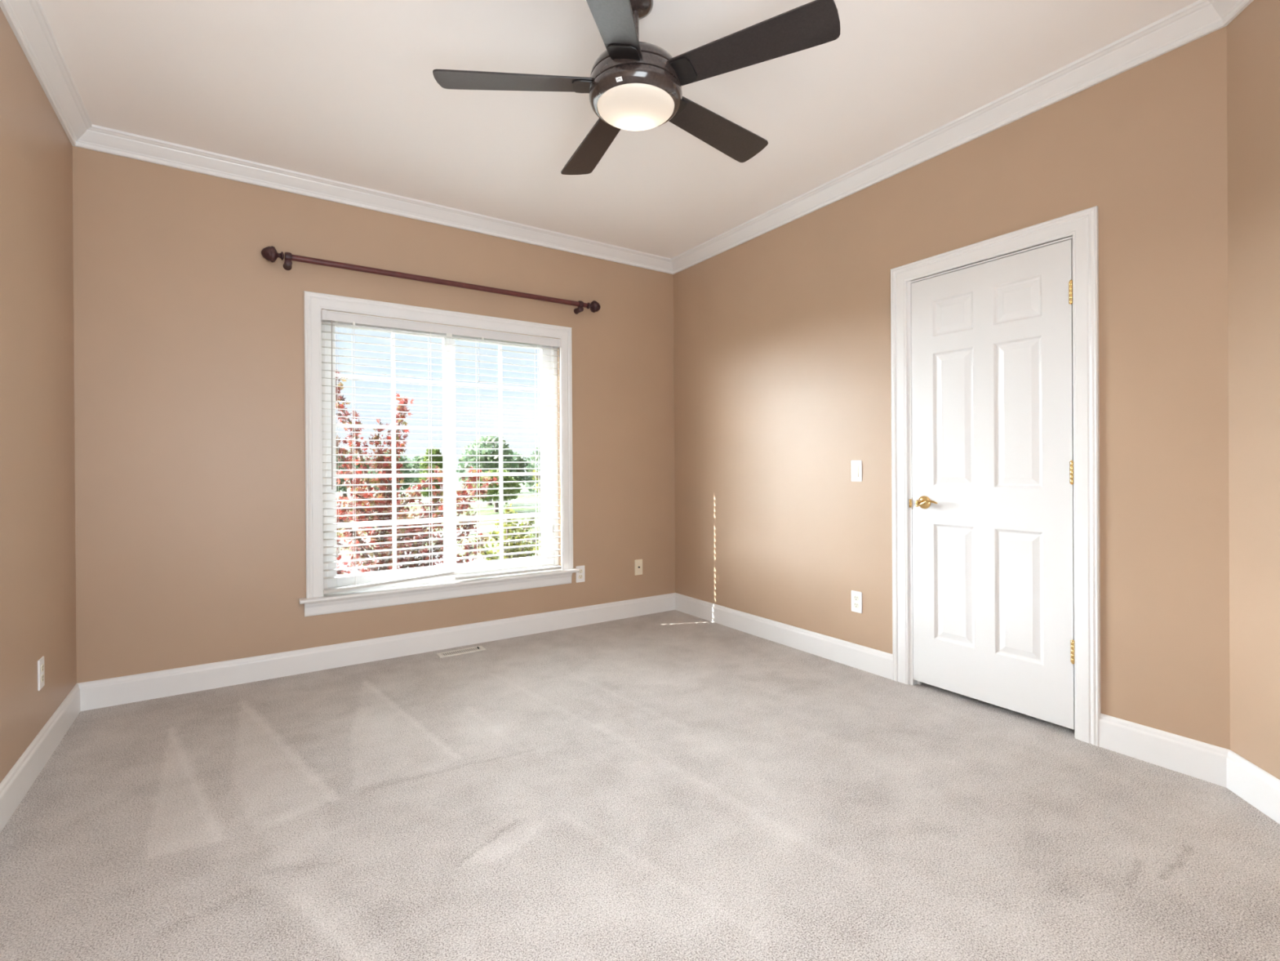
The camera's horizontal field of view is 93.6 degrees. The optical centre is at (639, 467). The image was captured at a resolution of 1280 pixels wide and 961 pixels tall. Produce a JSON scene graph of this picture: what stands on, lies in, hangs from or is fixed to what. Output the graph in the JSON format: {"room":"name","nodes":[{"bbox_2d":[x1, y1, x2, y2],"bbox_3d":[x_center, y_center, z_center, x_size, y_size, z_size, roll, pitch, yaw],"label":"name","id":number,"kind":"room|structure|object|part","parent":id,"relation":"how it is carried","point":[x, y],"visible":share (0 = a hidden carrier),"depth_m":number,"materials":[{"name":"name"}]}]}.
{"room":"empty bedroom","nodes":[
{"label":"empty bedroom","id":0,"kind":"room"},
{"bbox_2d":[0,7,76,782],"bbox_3d":[-1.267,-0.229,0.618,0.150,2.700,5.100,0,0,-34],"label":"wall","id":1,"kind":"structure","parent":0,"point":[37,548],"depth_m":2.22,"materials":[{"name":"beige paint"}]},
{"bbox_2d":[0,683,80,832],"bbox_3d":[-1.439,1.057,1.040,0.015,0.129,4.200,0,0,-34],"label":"baseboard","id":2,"kind":"structure","parent":1,"relation":"attached to","point":[15,785],"depth_m":2.18,"materials":[{"name":"white paint"}]},
{"bbox_2d":[37,656,44,691],"bbox_3d":[-2.273,0.779,2.284,0.008,0.116,0.070,0,0,-34],"label":"wall outlet","id":3,"kind":"object","parent":1,"relation":"attached to","point":[41,678],"visible":1,"depth_m":2.27,"materials":[{"name":"white plastic"}]},
{"bbox_2d":[40,674,44,682],"bbox_3d":[-2.271,0.799,2.285,0.003,0.027,0.033,0,0,-34],"label":"receptacle","id":4,"kind":"object","parent":3,"relation":"attached to","point":[42,675],"depth_m":2.28,"materials":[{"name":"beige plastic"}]},
{"bbox_2d":[40,663,44,671],"bbox_3d":[-2.271,0.760,2.285,0.003,0.027,0.033,0,0,-34],"label":"receptacle","id":5,"kind":"object","parent":3,"relation":"attached to","point":[42,664],"depth_m":2.28,"materials":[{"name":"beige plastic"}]},
{"bbox_2d":[0,0,92,146],"bbox_3d":[-1.428,-1.536,1.054,0.082,0.086,4.200,0,0,-34],"label":"crown molding","id":6,"kind":"structure","parent":1,"relation":"attached to","point":[28,20],"depth_m":2.27,"materials":[{"name":"white paint"}]},
{"bbox_2d":[72,146,675,683],"bbox_3d":[-0.969,-0.237,3.975,4.365,2.700,0.160,0,0,-34],"label":"wall","id":7,"kind":"structure","parent":0,"point":[189,433],"depth_m":3.16,"materials":[{"name":"beige paint"}]},
{"bbox_2d":[73,124,672,274],"bbox_3d":[-1.160,-1.542,3.705,3.465,0.086,0.082,0,0,-34],"label":"crown molding","id":8,"kind":"structure","parent":7,"relation":"attached to","point":[96,138],"depth_m":3.36,"materials":[{"name":"white paint"}]},
{"bbox_2d":[77,592,675,711],"bbox_3d":[-1.162,1.050,3.738,3.465,0.129,0.015,0,0,-34],"label":"baseboard","id":9,"kind":"structure","parent":7,"relation":"attached to","point":[96,694],"depth_m":3.38,"materials":[{"name":"white paint"}]},
{"bbox_2d":[261,245,600,314],"bbox_3d":[-1.135,-1.124,3.707,2.035,0.098,0.105,0,0,-34],"label":"curtain rod","id":10,"kind":"object","parent":7,"relation":"attached to","point":[269,253],"visible":1,"depth_m":3.54,"materials":[{"name":"brown metal"}]},
{"bbox_2d":[303,290,573,616],"bbox_3d":[-1.153,-0.082,3.736,1.642,1.782,0.034,0,0,-34],"label":"window frame","id":11,"kind":"structure","parent":7,"relation":"in","point":[313,302],"depth_m":3.52,"materials":[{"name":"white paint"}]},
{"bbox_2d":[298,568,579,604],"bbox_3d":[-1.167,0.717,3.762,1.688,0.020,0.171,0,0,-34],"label":"window sill","id":12,"kind":"structure","parent":7,"relation":"attached to","point":[364,593],"depth_m":3.63,"materials":[{"name":"white paint"}]},
{"bbox_2d":[321,321,558,594],"bbox_3d":[-1.212,-0.081,3.833,1.471,1.615,0.105,0,0,-34],"label":"window","id":13,"kind":"structure","parent":7,"relation":"in","point":[547,562],"depth_m":3.79,"materials":[{"name":"white plastic"}]},
{"bbox_3d":[-1.499,-0.088,3.622,0.699,1.535,0.040,0,0,-34],"label":"sash","id":14,"kind":"part","parent":13,"relation":"part of","materials":[{"name":"white plastic"}]},
{"bbox_2d":[335,332,444,569],"bbox_3d":[-1.493,-0.100,3.626,0.616,1.431,0.012,0,0,-34],"label":"grille","id":15,"kind":"object","parent":13,"relation":"attached to","point":[393,379],"depth_m":3.63,"materials":[{"name":"white plastic"}]},
{"bbox_2d":[320,309,561,593],"bbox_3d":[-1.149,-0.090,3.716,1.447,1.565,0.078,0,0,-34],"label":"window blind","id":16,"kind":"object","parent":13,"relation":"attached to","point":[328,316],"visible":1,"depth_m":3.65,"materials":[{"name":"white plastic"}]},
{"bbox_3d":[-1.676,-0.181,3.329,0.010,1.270,0.002,0,0,-34],"label":"lift cord","id":17,"kind":"part","parent":16,"relation":"part of","materials":[{"name":"white fabric"}]},
{"bbox_3d":[-1.623,-0.072,3.416,0.011,1.495,0.053,0,0,-34],"label":"ladder cord","id":18,"kind":"part","parent":16,"relation":"part of","materials":[{"name":"white fabric"}]},
{"bbox_3d":[-1.455,0.666,3.526,0.713,0.017,0.050,-4,2,-34],"label":"rail","id":19,"kind":"part","parent":16,"relation":"part of","materials":[{"name":"white plastic"}]},
{"bbox_3d":[-1.270,-0.085,3.651,0.011,1.475,0.053,0,0,-34],"label":"ladder cord","id":20,"kind":"part","parent":16,"relation":"part of","materials":[{"name":"white fabric"}]},
{"bbox_3d":[-1.023,-0.072,3.814,0.011,1.504,0.053,0,0,-34],"label":"ladder cord","id":21,"kind":"part","parent":16,"relation":"part of","materials":[{"name":"white fabric"}]},
{"bbox_3d":[-0.850,0.681,3.928,0.724,0.017,0.050,0,0,-34],"label":"rail","id":22,"kind":"part","parent":16,"relation":"part of","materials":[{"name":"white plastic"}]},
{"bbox_3d":[-0.687,-0.074,4.038,0.011,1.506,0.053,0,0,-34],"label":"ladder cord","id":23,"kind":"part","parent":16,"relation":"part of","materials":[{"name":"white fabric"}]},
{"bbox_3d":[-0.589,-0.217,4.052,0.010,1.215,0.002,0,0,-34],"label":"lift cord","id":24,"kind":"part","parent":16,"relation":"part of","materials":[{"name":"white fabric"}]},
{"bbox_2d":[455,344,542,559],"bbox_3d":[-0.930,-0.104,4.000,0.597,1.431,0.012,0,0,-34],"label":"grille","id":25,"kind":"object","parent":13,"relation":"attached to","point":[500,387],"depth_m":4.00,"materials":[{"name":"white plastic"}]},
{"bbox_3d":[-0.912,-0.093,4.012,0.712,1.535,0.040,0,0,-34],"label":"sash","id":26,"kind":"part","parent":13,"relation":"part of","materials":[{"name":"white plastic"}]},
{"bbox_2d":[575,564,584,582],"bbox_3d":[-0.419,0.747,4.237,0.070,0.116,0.008,0,0,-34],"label":"wall outlet","id":27,"kind":"object","parent":7,"relation":"attached to","point":[580,575],"visible":0.95,"depth_m":4.24,"materials":[{"name":"white plastic"}]},
{"bbox_2d":[634,559,642,575],"bbox_3d":[-0.007,0.744,4.506,0.070,0.116,0.016,0,0,-34],"label":"outlet","id":28,"kind":"object","parent":7,"relation":"attached to","point":[637,562],"visible":1,"depth_m":4.51,"materials":[{"name":"beige plastic"}]},
{"bbox_2d":[39,0,1199,258],"bbox_3d":[0.434,-1.692,1.849,4.365,0.200,5.260,0,0,-34],"label":"ceiling","id":29,"kind":"structure","parent":0,"point":[348,91],"depth_m":2.52,"materials":[{"name":"white paint"}]},
{"bbox_2d":[432,0,840,174],"bbox_3d":[-0.005,-1.391,2.086,1.267,0.396,1.272,0,0,-34],"label":"ceiling fan","id":30,"kind":"object","parent":29,"relation":"hanging from","point":[633,84],"visible":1,"depth_m":1.95,"materials":[{"name":"black metal"}]},
{"bbox_3d":[-0.421,-1.295,2.019,0.519,0.006,0.144,0,12,-4],"label":"blade","id":31,"kind":"part","parent":30,"relation":"part of","materials":[{"name":"brown wood"}]},
{"bbox_3d":[-0.181,-1.297,2.420,0.144,0.006,0.519,-14,5,-24],"label":"blade","id":32,"kind":"part","parent":30,"relation":"part of","materials":[{"name":"brown wood"}]},
{"bbox_3d":[-0.093,-1.296,1.648,0.144,0.006,0.519,12,2,11],"label":"blade","id":33,"kind":"part","parent":30,"relation":"part of","materials":[{"name":"brown wood"}]},
{"bbox_3d":[-0.014,-1.211,2.048,0.263,0.037,0.263,0,0,-34],"label":"lamp shade","id":34,"kind":"part","parent":30,"relation":"part of","materials":[{"name":"white glass"}]},
{"bbox_3d":[0.290,-1.300,2.319,0.519,0.006,0.144,0,-12,-42],"label":"blade","id":35,"kind":"part","parent":30,"relation":"part of","materials":[{"name":"brown wood"}]},
{"bbox_3d":[0.344,-1.300,1.855,0.519,0.006,0.144,0,-12,28],"label":"blade","id":36,"kind":"part","parent":30,"relation":"part of","materials":[{"name":"brown wood"}]},
{"bbox_2d":[0,609,1279,960],"bbox_3d":[0.455,1.208,1.850,4.365,0.200,5.250,0,0,-34],"label":"floor","id":37,"kind":"structure","parent":0,"point":[673,784],"depth_m":1.88,"materials":[{"name":"beige carpet"}]},
{"bbox_2d":[435,645,485,657],"bbox_3d":[-1.081,1.108,3.640,0.274,0.012,0.088,0,0,-34],"label":"floor vent","id":38,"kind":"object","parent":37,"relation":"in","point":[477,648],"visible":1,"depth_m":3.63,"materials":[{"name":"beige metal"}]},
{"bbox_2d":[673,26,1230,749],"bbox_3d":[1.278,-0.250,3.292,0.120,2.700,3.466,0,0,-34],"label":"wall","id":39,"kind":"structure","parent":0,"point":[782,335],"depth_m":2.64,"materials":[{"name":"beige paint"}]},
{"bbox_2d":[851,460,862,481],"bbox_3d":[1.190,0.017,3.309,0.010,0.116,0.070,0,0,-34],"label":"light switch","id":40,"kind":"object","parent":39,"relation":"attached to","point":[856,465],"visible":1,"depth_m":3.31,"materials":[{"name":"white plastic"}]},
{"bbox_2d":[851,590,862,613],"bbox_3d":[1.193,0.738,3.315,0.008,0.116,0.070,0,0,-34],"label":"wall outlet","id":41,"kind":"object","parent":39,"relation":"attached to","point":[856,597],"visible":1,"depth_m":3.31,"materials":[{"name":"white plastic"}]},
{"bbox_2d":[853,602,858,608],"bbox_3d":[1.192,0.757,3.314,0.003,0.027,0.033,0,0,-34],"label":"receptacle","id":42,"kind":"object","parent":41,"relation":"attached to","point":[855,604],"depth_m":3.31,"materials":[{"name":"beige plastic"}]},
{"bbox_2d":[853,595,858,600],"bbox_3d":[1.192,0.718,3.314,0.003,0.027,0.033,0,0,-34],"label":"receptacle","id":43,"kind":"object","parent":41,"relation":"attached to","point":[855,597],"depth_m":3.31,"materials":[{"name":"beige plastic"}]},
{"bbox_2d":[671,0,1226,274],"bbox_3d":[1.103,-1.556,3.358,0.082,0.086,3.166,0,0,-34],"label":"crown molding","id":44,"kind":"structure","parent":39,"relation":"attached to","point":[1194,21],"depth_m":2.66,"materials":[{"name":"white paint"}]},
{"bbox_2d":[675,592,1229,787],"bbox_3d":[1.147,1.036,3.382,0.015,0.129,3.166,0,0,-34],"label":"baseboard","id":45,"kind":"structure","parent":39,"relation":"attached to","point":[1198,759],"depth_m":3.12,"materials":[{"name":"white paint"}]},
{"bbox_2d":[911,239,1074,728],"bbox_3d":[1.561,0.069,2.736,0.098,2.001,0.710,0,0,-34],"label":"door","id":46,"kind":"structure","parent":39,"relation":"in","point":[993,420],"depth_m":2.70,"materials":[{"name":"white paint"}]},
{"bbox_3d":[1.387,0.171,2.968,0.063,0.065,0.065,0,0,-34],"label":"handle","id":47,"kind":"part","parent":46,"relation":"part of","materials":[{"name":"gold metal"}]},
{"bbox_3d":[1.390,0.173,2.922,0.011,0.036,0.114,0,0,-34],"label":"lever","id":48,"kind":"part","parent":46,"relation":"part of","materials":[{"name":"gold metal"}]},
{"bbox_2d":[890,205,1100,746],"bbox_3d":[1.609,0.034,2.780,0.139,2.130,0.902,0,0,-34],"label":"door frame","id":49,"kind":"structure","parent":39,"relation":"attached to","point":[1083,225],"depth_m":2.44,"materials":[{"name":"white paint"}]},
{"bbox_3d":[1.373,0.180,3.045,0.020,0.060,0.010,0,0,-34],"label":"strike plate","id":50,"kind":"part","parent":49,"relation":"part of","materials":[{"name":"gold metal"}]},
{"bbox_2d":[1226,0,1279,779],"bbox_3d":[1.951,-0.251,1.334,0.150,2.700,1.463,0,0,11],"label":"wall","id":51,"kind":"structure","parent":0,"point":[1253,37],"depth_m":1.95,"materials":[{"name":"beige paint"}]},
{"bbox_2d":[1207,0,1253,26],"bbox_3d":[1.829,-1.557,1.354,0.082,0.086,1.463,0,0,11],"label":"crown molding","id":52,"kind":"structure","parent":51,"relation":"attached to","point":[1228,10],"depth_m":2.02,"materials":[{"name":"white paint"}]},
{"bbox_2d":[1226,749,1279,824],"bbox_3d":[1.878,1.035,1.352,0.015,0.129,1.463,0,0,11],"label":"baseboard","id":53,"kind":"structure","parent":51,"relation":"attached to","point":[1256,786],"depth_m":1.95,"materials":[{"name":"white paint"}]},
{"label":"outside","id":54,"kind":"structure","parent":0,"visible":0},
{"bbox_2d":[336,475,541,556],"bbox_3d":[-55.124,4.492,124.156,280.000,0.500,259.700,0,0,-34],"label":"ground","id":55,"kind":"structure","parent":54,"point":[525,504],"depth_m":57.66,"materials":[{"name":"green plant"}]},
{"bbox_2d":[335,444,359,491],"bbox_3d":[-37.180,0.427,71.098,7.910,7.618,5.886,0,0,-20],"label":"broadleaf tree","id":56,"kind":"object","parent":55,"relation":"on","point":[342,480],"visible":0.07,"depth_m":70.84,"materials":[{"name":"green plant"}]},
{"bbox_2d":[337,451,374,496],"bbox_3d":[-43.398,0.839,88.536,10.713,6.816,5.744,0,0,-43],"label":"broadleaf tree","id":57,"kind":"object","parent":55,"relation":"on","point":[353,456],"visible":0.03,"depth_m":88.42,"materials":[{"name":"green plant"}]},
{"bbox_2d":[367,449,415,494],"bbox_3d":[-30.139,0.978,73.296,6.661,6.415,4.956,0,0,32],"label":"broadleaf tree","id":58,"kind":"object","parent":55,"relation":"on","point":[406,480],"visible":0.19,"depth_m":72.63,"materials":[{"name":"green plant"}]},
{"bbox_2d":[406,453,439,485],"bbox_3d":[-34.662,0.915,97.894,10.247,6.520,5.494,0,0,20],"label":"broadleaf tree","id":59,"kind":"object","parent":55,"relation":"on","point":[418,459],"visible":0.12,"depth_m":96.78,"materials":[{"name":"green plant"}]},
{"bbox_2d":[418,445,443,501],"bbox_3d":[-24.450,0.742,71.097,3.652,6.824,4.093,0,0,-7],"label":"broadleaf tree","id":60,"kind":"object","parent":55,"relation":"on","point":[434,451],"visible":0.43,"depth_m":70.45,"materials":[{"name":"green plant"}]},
{"bbox_2d":[456,434,518,505],"bbox_3d":[-16.670,0.185,66.778,6.273,7.858,7.394,0,0,5],"label":"broadleaf tree","id":61,"kind":"object","parent":55,"relation":"on","point":[491,451],"visible":0.5,"depth_m":65.42,"materials":[{"name":"green plant"}]},
{"bbox_2d":[466,467,522,511],"bbox_3d":[-13.359,2.035,55.669,3.496,4.149,6.521,0,0,22],"label":"broadleaf tree","id":62,"kind":"object","parent":55,"relation":"on","point":[505,478],"visible":0.45,"depth_m":55.12,"materials":[{"name":"green plant"}]},
{"bbox_2d":[482,452,534,484],"bbox_3d":[-21.587,0.680,100.663,5.744,6.816,10.712,0,0,45],"label":"broadleaf tree","id":63,"kind":"object","parent":55,"relation":"on","point":[521,465],"visible":0.28,"depth_m":100.32,"materials":[{"name":"green plant"}]},
{"bbox_2d":[524,482,532,488],"bbox_3d":[-21.211,3.452,115.268,1.676,1.623,1.527,0,0,-34],"label":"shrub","id":64,"kind":"object","parent":55,"relation":"on","point":[527,484],"visible":0.51,"depth_m":114.93,"materials":[{"name":"green plant"}]},
{"bbox_2d":[525,446,540,495],"bbox_3d":[-10.007,0.623,66.415,5.328,6.896,7.161,0,0,7],"label":"broadleaf tree","id":65,"kind":"object","parent":55,"relation":"on","point":[533,483],"visible":0.09,"depth_m":65.12,"materials":[{"name":"green plant"}]},
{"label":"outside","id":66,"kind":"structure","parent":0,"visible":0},
{"bbox_2d":[336,550,444,573],"bbox_3d":[-9.454,4.125,15.939,14.200,0.040,24.500,0,0,-34],"label":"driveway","id":67,"kind":"structure","parent":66,"point":[341,566],"depth_m":25.62,"materials":[{"name":"concrete"}]},
{"bbox_2d":[335,369,498,574],"bbox_3d":[-3.430,1.406,8.019,2.608,5.434,2.450,0,0,42],"label":"maple tree","id":68,"kind":"object","parent":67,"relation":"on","point":[401,407],"visible":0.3,"depth_m":7.95,"materials":[{"name":"red plant"}]},
{"bbox_2d":[457,555,498,562],"bbox_3d":[-4.826,3.328,17.638,1.820,1.490,4.500,0,0,-6],"label":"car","id":69,"kind":"object","parent":67,"relation":"on","point":[480,558],"visible":0.02,"depth_m":17.03,"materials":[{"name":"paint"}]},
{"bbox_2d":[474,503,541,560],"bbox_3d":[-2.463,2.380,10.945,1.214,3.461,1.109,0,0,-34],"label":"young tree","id":70,"kind":"object","parent":67,"relation":"on","point":[508,511],"visible":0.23,"depth_m":10.93,"materials":[{"name":"green plant"}]},
{"bbox_2d":[530,469,541,555],"bbox_3d":[-1.390,1.697,9.867,0.910,4.817,0.760,0,0,27],"label":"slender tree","id":71,"kind":"object","parent":67,"relation":"on","point":[533,470],"visible":0.06,"depth_m":9.81,"materials":[{"name":"green plant"}]},
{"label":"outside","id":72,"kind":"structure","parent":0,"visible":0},
{"bbox_2d":[336,520,541,547],"bbox_3d":[-11.048,4.098,39.573,100.372,0.030,7.826,0,0,-37],"label":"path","id":73,"kind":"structure","parent":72,"point":[472,532],"depth_m":38.81,"materials":[{"name":"concrete"}]},
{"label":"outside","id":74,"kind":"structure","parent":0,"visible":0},
{"bbox_2d":[337,498,540,505],"bbox_3d":[-10.177,4.047,65.599,130.000,0.030,36.600,0,0,-34],"label":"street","id":75,"kind":"structure","parent":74,"point":[533,499],"depth_m":73.34,"materials":[{"name":"grey asphalt"}]}
]}

